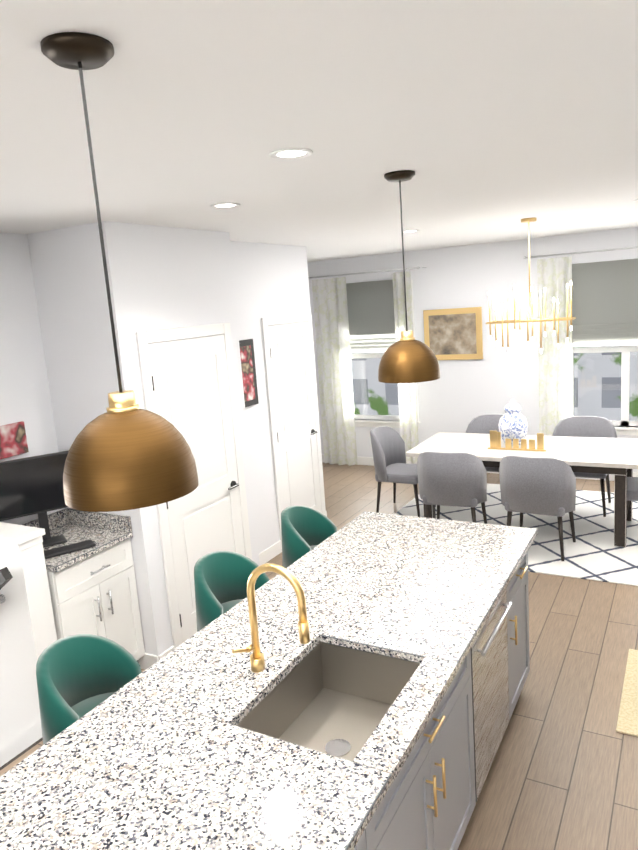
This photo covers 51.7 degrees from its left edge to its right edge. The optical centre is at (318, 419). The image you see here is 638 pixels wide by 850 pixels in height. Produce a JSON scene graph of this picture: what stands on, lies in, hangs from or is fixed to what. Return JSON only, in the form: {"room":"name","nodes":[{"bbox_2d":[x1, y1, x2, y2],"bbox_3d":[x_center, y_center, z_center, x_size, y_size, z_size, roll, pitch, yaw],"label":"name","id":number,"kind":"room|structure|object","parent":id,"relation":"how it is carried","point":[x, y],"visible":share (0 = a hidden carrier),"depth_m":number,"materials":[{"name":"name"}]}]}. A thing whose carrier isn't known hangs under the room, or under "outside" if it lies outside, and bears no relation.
{"room":"dining room and kitchen","nodes":[
{"label":"dining room and kitchen","id":0,"kind":"room"},
{"bbox_2d":[0,738,42,769],"bbox_3d":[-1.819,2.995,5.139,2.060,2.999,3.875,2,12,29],"label":"floor","id":1,"kind":"structure","parent":0,"point":[20,754],"depth_m":3.45,"materials":[{"name":"brown wood"}]},
{"bbox_2d":[0,522,56,749],"bbox_3d":[-1.774,1.927,3.877,0.855,2.735,0.170,2,12,29],"label":"wall","id":2,"kind":"structure","parent":0,"point":[28,635],"depth_m":3.54,"materials":[{"name":"white paint"}]},
{"bbox_2d":[0,567,12,603],"bbox_3d":[-1.999,1.121,3.705,1.007,0.752,0.084,2,12,29],"label":"handrail","id":3,"kind":"object","parent":2,"relation":"attached to","point":[6,577],"visible":1,"depth_m":3.40,"materials":[{"name":"black metal"}]},
{"bbox_2d":[0,721,41,766],"bbox_3d":[-1.819,2.029,3.846,0.810,0.848,0.015,2,12,29],"label":"trim","id":4,"kind":"structure","parent":2,"relation":"attached to","point":[21,743],"depth_m":3.72,"materials":[{"name":"white"}]},
{"bbox_2d":[0,233,64,524],"bbox_3d":[-1.948,0.279,4.034,0.320,2.740,0.600,2,12,29],"label":"wall","id":5,"kind":"structure","parent":0,"point":[25,397],"depth_m":3.96,"materials":[{"name":"white paint"}]},
{"bbox_2d":[0,421,28,459],"bbox_3d":[-1.855,0.134,3.838,0.024,0.190,0.330,2,12,29],"label":"art","id":6,"kind":"object","parent":5,"relation":"attached to","point":[13,440],"visible":0.92,"depth_m":3.90},
{"bbox_2d":[27,221,259,655],"bbox_3d":[-1.241,0.121,4.629,0.970,2.740,1.160,2,12,29],"label":"wall block","id":7,"kind":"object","parent":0,"point":[161,277],"visible":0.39,"depth_m":4.00,"materials":[{"name":"white paint"}]},
{"bbox_2d":[138,653,161,669],"bbox_3d":[-1.283,1.527,4.276,0.665,0.110,0.015,2,12,29],"label":"baseboard","id":8,"kind":"structure","parent":7,"relation":"attached to","point":[146,660],"depth_m":4.15,"materials":[{"name":"white"}]},
{"bbox_2d":[136,323,251,647],"bbox_3d":[-0.758,0.439,4.439,0.071,2.115,0.910,2,12,29],"label":"door","id":9,"kind":"structure","parent":7,"relation":"attached to","point":[189,389],"depth_m":4.38,"materials":[{"name":"white wood"}]},
{"bbox_2d":[230,241,310,552],"bbox_3d":[-0.705,-0.152,5.938,0.620,2.740,1.700,2,12,29],"label":"wall block","id":10,"kind":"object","parent":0,"point":[270,280],"visible":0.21,"depth_m":5.70,"materials":[{"name":"white paint"}]},
{"bbox_2d":[239,339,258,406],"bbox_3d":[-0.635,-0.368,5.384,0.029,0.550,0.400,2,12,29],"label":"framed picture","id":11,"kind":"object","parent":10,"relation":"attached to","point":[247,356],"visible":0.4,"depth_m":5.45,"materials":[{"name":"black"}]},
{"bbox_2d":[261,313,325,543],"bbox_3d":[-0.188,0.088,6.167,0.071,2.115,0.850,2,12,29],"label":"door","id":12,"kind":"structure","parent":10,"relation":"attached to","point":[289,358],"depth_m":6.12,"materials":[{"name":"white wood"}]},
{"bbox_2d":[0,462,637,849],"bbox_3d":[-0.198,1.739,3.820,6.515,0.300,10.350,2,12,29],"label":"floor","id":13,"kind":"structure","parent":0,"point":[562,773],"depth_m":3.38,"materials":[{"name":"brown wood"}]},
{"bbox_2d":[22,508,144,662],"bbox_3d":[-1.484,1.132,3.974,0.579,1.019,0.565,2,12,29],"label":"base cabinet","id":14,"kind":"object","parent":13,"relation":"on","point":[93,590],"visible":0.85,"depth_m":3.90,"materials":[{"name":"white wood"}]},
{"bbox_2d":[0,450,68,547],"bbox_3d":[-1.643,0.473,3.885,0.268,0.525,0.442,2,12,29],"label":"monitor","id":15,"kind":"object","parent":14,"relation":"on","point":[32,485],"visible":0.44,"depth_m":3.85,"materials":[{"name":"black plastic"}]},
{"bbox_2d":[44,539,95,558],"bbox_3d":[-1.445,0.741,3.747,0.320,0.018,0.100,-11,12,-32],"label":"keyboard","id":16,"kind":"object","parent":14,"relation":"on","point":[67,549],"visible":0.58,"depth_m":3.74,"materials":[{"name":"black plastic"}]},
{"bbox_2d":[36,634,141,744],"bbox_3d":[-0.846,1.361,2.635,0.440,0.950,0.443,2,12,29],"label":"bar stool","id":17,"kind":"object","parent":13,"relation":"on","point":[78,676],"visible":0.33,"depth_m":2.69,"materials":[{"name":"teal fabric"}]},
{"bbox_2d":[194,551,269,631],"bbox_3d":[-0.398,1.186,3.431,0.440,0.950,0.444,2,12,29],"label":"bar stool","id":18,"kind":"object","parent":13,"relation":"on","point":[220,580],"visible":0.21,"depth_m":3.49,"materials":[{"name":"teal fabric"}]},
{"bbox_2d":[259,540,281,564],"bbox_3d":[-0.536,1.226,5.656,0.015,0.110,0.860,2,12,29],"label":"baseboard","id":19,"kind":"structure","parent":13,"relation":"on","point":[269,553],"depth_m":5.83,"materials":[{"name":"white"}]},
{"bbox_2d":[281,506,336,567],"bbox_3d":[0.002,1.030,4.142,0.441,0.950,0.443,2,12,29],"label":"bar stool","id":20,"kind":"object","parent":13,"relation":"on","point":[304,530],"visible":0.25,"depth_m":4.19,"materials":[{"name":"teal fabric"}]},
{"bbox_2d":[308,519,536,849],"bbox_3d":[0.153,1.345,2.507,0.734,0.884,3.012,2,12,29],"label":"kitchen island","id":21,"kind":"object","parent":13,"relation":"on","point":[438,590],"depth_m":2.77,"materials":[{"name":"grey stone"}]},
{"bbox_2d":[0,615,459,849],"bbox_3d":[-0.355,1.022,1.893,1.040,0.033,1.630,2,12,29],"label":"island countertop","id":22,"kind":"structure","parent":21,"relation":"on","point":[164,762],"depth_m":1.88,"materials":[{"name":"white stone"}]},
{"bbox_2d":[232,563,311,674],"bbox_3d":[-0.171,0.712,2.268,0.254,0.419,0.148,2,12,29],"label":"faucet","id":23,"kind":"object","parent":22,"relation":"on","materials":[{"name":"gold metal"}]},
{"bbox_2d":[236,635,419,758],"bbox_3d":[0.059,1.043,2.267,0.464,0.222,0.624,2,12,29],"label":"sink","id":24,"kind":"object","parent":22,"relation":"in","point":[334,706],"depth_m":2.48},
{"bbox_2d":[395,483,637,585],"bbox_3d":[1.962,0.975,6.322,2.520,0.010,2.300,2,12,29],"label":"dining rug","id":25,"kind":"object","parent":13,"relation":"on","point":[592,552],"visible":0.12,"depth_m":5.83,"materials":[{"name":"white fabric"}]},
{"bbox_2d":[370,426,435,516],"bbox_3d":[0.836,0.526,6.774,0.572,0.866,0.620,2,12,29],"label":"dining chair","id":26,"kind":"object","parent":25,"relation":"on","point":[389,454],"visible":0.83,"depth_m":6.72,"materials":[{"name":"grey fabric"}]},
{"bbox_2d":[417,451,486,523],"bbox_3d":[1.211,0.657,5.890,0.619,0.866,0.586,2,12,29],"label":"dining chair","id":27,"kind":"object","parent":25,"relation":"on","point":[458,479],"visible":0.94,"depth_m":5.63,"materials":[{"name":"grey fabric"}]},
{"bbox_2d":[465,414,503,471],"bbox_3d":[1.829,0.421,6.963,0.620,0.866,0.572,2,12,29],"label":"dining chair","id":28,"kind":"object","parent":25,"relation":"on","point":[484,424],"visible":0.08,"depth_m":7.12,"materials":[{"name":"grey fabric"}]},
{"bbox_2d":[406,432,637,546],"bbox_3d":[1.945,0.610,6.193,2.000,0.744,0.950,2,12,29],"label":"dining table","id":29,"kind":"object","parent":25,"relation":"on","point":[618,457],"visible":0.67,"depth_m":5.86,"materials":[{"name":"white wood"}]},
{"bbox_2d":[498,399,527,445],"bbox_3d":[1.823,0.020,6.190,0.273,0.429,0.273,2,12,29],"label":"ginger jar","id":30,"kind":"object","parent":29,"relation":"on","point":[512,424],"visible":0.9,"depth_m":6.11,"materials":[{"name":"white ceramic"}]},
{"bbox_2d":[488,430,546,451],"bbox_3d":[1.793,0.191,5.981,0.520,0.172,0.030,2,12,29],"label":"blessed sign","id":31,"kind":"object","parent":29,"relation":"on","point":[495,439],"visible":1,"depth_m":5.98,"materials":[{"name":"gold metal"}]},
{"bbox_2d":[499,455,575,560],"bbox_3d":[1.841,0.677,5.526,0.619,0.866,0.583,2,12,29],"label":"dining chair","id":32,"kind":"object","parent":25,"relation":"on","point":[540,485],"visible":0.98,"depth_m":5.27,"materials":[{"name":"grey fabric"}]},
{"bbox_2d":[552,416,616,516],"bbox_3d":[2.615,0.442,6.525,0.620,0.866,0.572,2,12,29],"label":"dining chair","id":33,"kind":"object","parent":25,"relation":"on","point":[587,426],"visible":0.25,"depth_m":6.62,"materials":[{"name":"grey fabric"}]},
{"bbox_2d":[627,477,637,512],"bbox_3d":[2.896,0.582,5.628,0.572,0.866,0.620,2,12,29],"label":"dining chair","id":34,"kind":"object","parent":25,"relation":"on","point":[632,488],"visible":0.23,"depth_m":5.59,"materials":[{"name":"grey fabric"}]},
{"bbox_2d":[616,649,637,736],"bbox_3d":[1.897,1.480,3.526,0.490,0.012,0.840,2,12,29],"label":"area rug","id":35,"kind":"object","parent":13,"relation":"on","point":[627,722],"visible":0.96,"depth_m":3.51,"materials":[{"name":"beige fabric"}]},
{"bbox_2d":[0,0,637,261],"bbox_3d":[-0.411,-1.197,3.294,6.515,0.200,10.350,2,12,29],"label":"ceiling","id":36,"kind":"structure","parent":0,"point":[489,121],"depth_m":1.94,"materials":[{"name":"white paint"}]},
{"bbox_2d":[40,32,197,511],"bbox_3d":[-0.440,-0.286,1.367,0.284,0.904,0.284,2,12,29],"label":"pendant light","id":37,"kind":"object","parent":36,"relation":"hanging from","point":[125,452],"visible":1,"depth_m":1.33,"materials":[{"name":"brown metal"}]},
{"bbox_2d":[210,203,239,208],"bbox_3d":[-0.484,-1.107,3.408,0.156,0.005,0.156,2,12,29],"label":"recessed light","id":38,"kind":"object","parent":36,"relation":"in","point":[224,205],"visible":1,"depth_m":3.41,"materials":[{"name":"white"}]},
{"bbox_2d":[269,148,312,159],"bbox_3d":[-0.099,-0.943,2.340,0.156,0.005,0.156,2,12,29],"label":"recessed light","id":39,"kind":"object","parent":36,"relation":"in","point":[290,153],"visible":0.98,"depth_m":2.34,"materials":[{"name":"white"}]},
{"bbox_2d":[378,170,439,382],"bbox_3d":[0.384,-0.630,2.955,0.284,0.904,0.284,2,12,29],"label":"pendant light","id":40,"kind":"object","parent":36,"relation":"hanging from","point":[407,358],"visible":1,"depth_m":2.92,"materials":[{"name":"brown metal"}]},
{"bbox_2d":[403,230,418,232],"bbox_3d":[0.762,-1.572,5.502,0.156,0.005,0.156,2,12,29],"label":"recessed light","id":41,"kind":"object","parent":36,"relation":"in","point":[409,231],"visible":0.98,"depth_m":5.51,"materials":[{"name":"white"}]},
{"bbox_2d":[486,218,575,352],"bbox_3d":[1.688,-1.065,5.279,0.672,1.054,0.194,2,12,29],"label":"chandelier","id":42,"kind":"object","parent":36,"relation":"hanging from","point":[530,311],"visible":1,"depth_m":5.29,"materials":[{"name":"gold metal"}]},
{"bbox_2d":[307,227,637,471],"bbox_3d":[2.049,-0.711,7.946,6.315,2.740,0.200,2,12,29],"label":"wall","id":43,"kind":"structure","parent":0,"point":[458,396],"depth_m":7.82,"materials":[{"name":"white paint"}]},
{"bbox_2d":[351,280,420,427],"bbox_3d":[0.842,-0.813,8.719,1.450,2.400,0.500,2,12,29],"label":"window","id":44,"kind":"structure","parent":43,"relation":"in","point":[374,398],"depth_m":9.08,"materials":[{"name":"white"}]},
{"bbox_2d":[346,280,395,352],"bbox_3d":[0.684,-1.307,8.411,0.990,0.900,0.044,2,12,29],"label":"roman shade","id":45,"kind":"object","parent":44,"relation":"attached to","point":[371,317],"visible":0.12,"depth_m":8.42,"materials":[{"name":"grey fabric"}]},
{"bbox_2d":[423,307,482,359],"bbox_3d":[1.619,-1.032,7.975,0.720,0.620,0.040,2,12,29],"label":"picture frame","id":46,"kind":"object","parent":43,"relation":"attached to","point":[454,334],"visible":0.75,"depth_m":7.94,"materials":[{"name":"gold metal"}]},
{"bbox_2d":[308,246,637,278],"bbox_3d":[2.007,-1.814,7.523,5.036,0.036,0.147,2,12,29],"label":"curtain rod","id":47,"kind":"object","parent":43,"relation":"attached to","point":[524,257],"visible":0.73,"depth_m":7.26,"materials":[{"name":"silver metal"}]},
{"bbox_2d":[312,277,357,465],"bbox_3d":[0.210,-0.607,8.734,0.500,2.480,0.089,2,12,29],"label":"curtain","id":48,"kind":"object","parent":47,"relation":"hanging from","point":[334,360],"visible":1,"depth_m":8.73,"materials":[{"name":"white fabric"}]},
{"bbox_2d":[392,271,418,463],"bbox_3d":[1.095,-0.584,8.248,0.240,2.480,0.080,2,12,29],"label":"curtain","id":49,"kind":"object","parent":47,"relation":"hanging from","point":[408,413],"visible":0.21,"depth_m":8.26,"materials":[{"name":"white fabric"}]},
{"bbox_2d":[537,256,571,435],"bbox_3d":[2.647,-0.541,7.378,0.360,2.480,0.086,2,12,29],"label":"curtain","id":50,"kind":"object","parent":47,"relation":"hanging from","point":[554,277],"visible":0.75,"depth_m":7.33,"materials":[{"name":"white fabric"}]},
{"bbox_2d":[322,455,637,480],"bbox_3d":[2.178,0.602,8.036,6.115,0.110,0.015,2,12,29],"label":"baseboard","id":51,"kind":"structure","parent":43,"relation":"attached to","point":[360,460],"depth_m":8.85,"materials":[{"name":"white wood"}]},
{"bbox_2d":[572,258,637,346],"bbox_3d":[3.248,-1.237,6.984,1.220,0.900,0.044,2,12,29],"label":"roman shade","id":52,"kind":"object","parent":43,"relation":"attached to","point":[604,303],"visible":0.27,"depth_m":7.08,"materials":[{"name":"grey fabric"}]},
{"bbox_2d":[572,345,637,434],"bbox_3d":[3.406,-0.744,7.293,1.680,2.400,0.500,2,12,29],"label":"window","id":53,"kind":"structure","parent":43,"relation":"in","point":[604,381],"depth_m":7.62,"materials":[{"name":"white"}]}
]}

